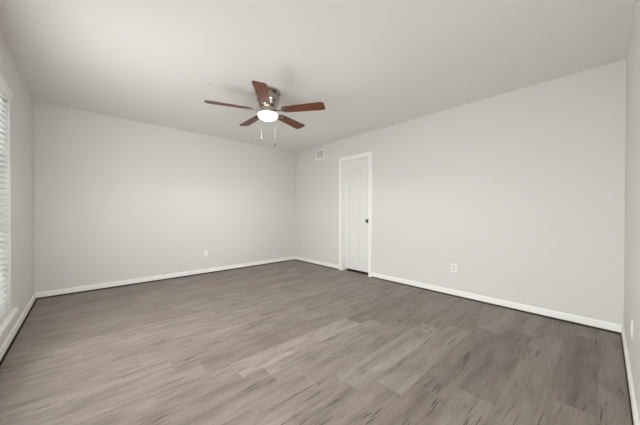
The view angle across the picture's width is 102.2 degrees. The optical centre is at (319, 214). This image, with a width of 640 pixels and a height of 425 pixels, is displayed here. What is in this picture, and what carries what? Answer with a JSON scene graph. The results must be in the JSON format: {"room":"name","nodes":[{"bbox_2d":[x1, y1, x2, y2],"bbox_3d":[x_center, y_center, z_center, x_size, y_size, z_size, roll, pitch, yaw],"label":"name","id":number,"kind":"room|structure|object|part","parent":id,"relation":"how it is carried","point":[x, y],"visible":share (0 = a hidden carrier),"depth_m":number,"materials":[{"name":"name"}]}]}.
{"room":"empty bedroom","nodes":[
{"label":"empty bedroom","id":0,"kind":"room"},
{"bbox_2d":[0,30,34,346],"bbox_3d":[-1.957,-0.153,1.352,0.140,2.458,5.151,0,0,-42],"label":"wall","id":1,"kind":"structure","parent":0,"point":[22,102],"depth_m":2.52,"materials":[{"name":"paint"}]},
{"bbox_2d":[0,101,18,336],"bbox_3d":[-2.039,-0.082,1.475,0.173,1.852,1.940,0,0,-42],"label":"window","id":2,"kind":"structure","parent":1,"relation":"in","point":[9,315],"depth_m":2.16,"materials":[{"name":"plastic"}]},
{"bbox_2d":[0,74,12,319],"bbox_3d":[-2.018,-0.100,1.494,0.083,1.808,1.808,0,0,-42],"label":"window blind","id":3,"kind":"object","parent":2,"relation":"attached to","point":[6,94],"visible":1,"depth_m":2.08,"materials":[{"name":"white plastic"}]},
{"bbox_3d":[-2.030,0.792,1.491,0.052,0.024,1.808,0,0,-42],"label":"rail","id":4,"kind":"part","parent":3,"relation":"part of","materials":[{"name":"white plastic"}]},
{"bbox_3d":[-2.022,0.831,1.498,0.123,0.026,1.940,0,0,-42],"label":"sill","id":5,"kind":"part","parent":2,"relation":"part of","materials":[{"name":"paint"}]},
{"bbox_2d":[0,293,35,363],"bbox_3d":[-1.902,1.024,1.412,0.014,0.066,4.871,0,0,-42],"label":"baseboard","id":6,"kind":"structure","parent":1,"relation":"attached to","point":[6,343],"depth_m":2.27,"materials":[{"name":"paint"}]},
{"bbox_2d":[34,101,295,292],"bbox_3d":[-2.096,-0.174,4.609,4.030,2.458,0.140,0,0,-42],"label":"wall","id":7,"kind":"structure","parent":0,"point":[116,199],"depth_m":3.98,"materials":[{"name":"paint"}]},
{"bbox_2d":[36,256,294,299],"bbox_3d":[-2.046,1.004,4.559,4.002,0.066,0.014,0,0,-42],"label":"baseboard","id":8,"kind":"structure","parent":7,"relation":"attached to","point":[151,278],"depth_m":3.98,"materials":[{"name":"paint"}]},
{"bbox_2d":[203,250,207,256],"bbox_3d":[-2.027,0.698,4.578,0.074,0.116,0.008,0,0,-42],"label":"wall outlet","id":9,"kind":"object","parent":7,"relation":"attached to","point":[205,252],"visible":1,"depth_m":4.58,"materials":[{"name":"white plastic"}]},
{"bbox_2d":[0,260,631,424],"bbox_3d":[-0.373,1.075,2.798,4.094,0.011,4.835,0,0,-42],"label":"floor","id":10,"kind":"structure","parent":0,"point":[294,342],"depth_m":1.96,"materials":[{"name":"grey laminate"}]},
{"bbox_2d":[0,0,633,151],"bbox_3d":[-0.184,-1.439,2.950,4.920,0.100,5.151,0,0,-42],"label":"ceiling","id":11,"kind":"structure","parent":0,"point":[372,65],"depth_m":2.25,"materials":[{"name":"paint"}]},
{"bbox_2d":[204,81,324,144],"bbox_3d":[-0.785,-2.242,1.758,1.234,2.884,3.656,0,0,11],"label":"ceiling fan","id":12,"kind":"object","parent":11,"relation":"hanging from","point":[267,97],"visible":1,"depth_m":2.85,"materials":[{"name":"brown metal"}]},
{"bbox_3d":[-0.976,-1.172,2.783,0.490,0.006,0.142,0,11,-23],"label":"blade","id":13,"kind":"part","parent":12,"relation":"part of","materials":[{"name":"brown wood"}]},
{"bbox_3d":[-0.863,-1.174,3.258,0.142,0.006,0.490,-15,10,-40],"label":"blade","id":14,"kind":"part","parent":12,"relation":"part of","materials":[{"name":"brown wood"}]},
{"bbox_3d":[-0.559,-1.169,2.529,0.142,0.006,0.490,11,-1,-5],"label":"blade","id":15,"kind":"part","parent":12,"relation":"part of","materials":[{"name":"brown wood"}]},
{"bbox_3d":[-0.593,-1.098,2.943,0.226,0.068,0.226,0,0,-42],"label":"lamp shade","id":16,"kind":"part","parent":12,"relation":"part of","materials":[{"name":"white glass"}]},
{"bbox_3d":[-0.377,-1.174,3.297,0.142,0.006,0.490,-13,-6,31],"label":"blade","id":17,"kind":"part","parent":12,"relation":"part of","materials":[{"name":"brown wood"}]},
{"bbox_3d":[-0.189,-1.171,2.847,0.490,0.006,0.142,0,-11,13],"label":"blade","id":18,"kind":"part","parent":12,"relation":"part of","materials":[{"name":"brown wood"}]},
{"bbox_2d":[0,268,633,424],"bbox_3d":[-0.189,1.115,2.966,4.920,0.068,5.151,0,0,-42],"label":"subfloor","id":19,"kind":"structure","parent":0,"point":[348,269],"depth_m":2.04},
{"bbox_2d":[296,59,625,324],"bbox_3d":[1.132,-0.165,4.153,0.140,2.458,5.151,0,0,-42],"label":"wall","id":20,"kind":"structure","parent":0,"point":[522,190],"depth_m":2.96,"materials":[{"name":"paint"}]},
{"bbox_2d":[295,256,338,269],"bbox_3d":[-0.101,1.002,5.404,0.014,0.066,1.376,0,0,-42],"label":"baseboard","id":21,"kind":"structure","parent":20,"relation":"attached to","point":[296,257],"depth_m":5.33,"materials":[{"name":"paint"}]},
{"bbox_2d":[316,148,323,159],"bbox_3d":[0.003,-1.219,5.284,0.008,0.206,0.253,0,0,-42],"label":"air vent","id":22,"kind":"object","parent":20,"relation":"in","point":[319,153],"visible":1,"depth_m":5.28,"materials":[{"name":"metal"}]},
{"bbox_2d":[339,151,371,276],"bbox_3d":[0.667,0.003,4.655,0.156,2.114,0.754,0,0,-42],"label":"trim","id":23,"kind":"structure","parent":20,"relation":"attached to","point":[342,164],"depth_m":4.83,"materials":[{"name":"paint"}]},
{"bbox_2d":[346,159,368,271],"bbox_3d":[0.673,0.023,4.660,0.101,1.993,0.592,0,0,-42],"label":"door","id":24,"kind":"structure","parent":20,"relation":"in","point":[356,171],"depth_m":4.68,"materials":[{"name":"paint"}]},
{"bbox_2d":[451,263,456,272],"bbox_3d":[1.747,0.703,3.367,0.008,0.113,0.062,0,0,-42],"label":"wall outlet","id":25,"kind":"object","parent":20,"relation":"attached to","point":[453,266],"visible":1,"depth_m":3.36,"materials":[{"name":"white plastic"}]},
{"bbox_2d":[371,272,623,335],"bbox_3d":[1.788,1.019,3.320,0.014,0.066,2.741,0,0,-42],"label":"baseboard","id":26,"kind":"structure","parent":20,"relation":"attached to","point":[560,315],"depth_m":2.89,"materials":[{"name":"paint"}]},
{"bbox_2d":[624,0,639,419],"bbox_3d":[1.270,-0.144,0.897,4.030,2.458,0.140,0,0,-42],"label":"wall","id":27,"kind":"structure","parent":0,"point":[632,137],"depth_m":1.64,"materials":[{"name":"paint"}]},
{"bbox_2d":[621,326,639,424],"bbox_3d":[1.217,1.033,0.961,4.002,0.066,0.014,0,0,-42],"label":"baseboard","id":28,"kind":"structure","parent":27,"relation":"attached to","point":[635,414],"depth_m":1.54,"materials":[{"name":"paint"}]},
{"bbox_2d":[630,317,632,338],"bbox_3d":[1.904,0.696,1.578,0.074,0.116,0.008,0,0,-42],"label":"wall outlet","id":29,"kind":"object","parent":27,"relation":"attached to","point":[631,330],"visible":1,"depth_m":1.57,"materials":[{"name":"white plastic"}]},
{"bbox_3d":[1.905,0.696,1.577,0.074,0.116,0.006,0,0,-42],"label":"plate","id":30,"kind":"part","parent":29,"relation":"part of","materials":[{"name":"white plastic"}]}
]}

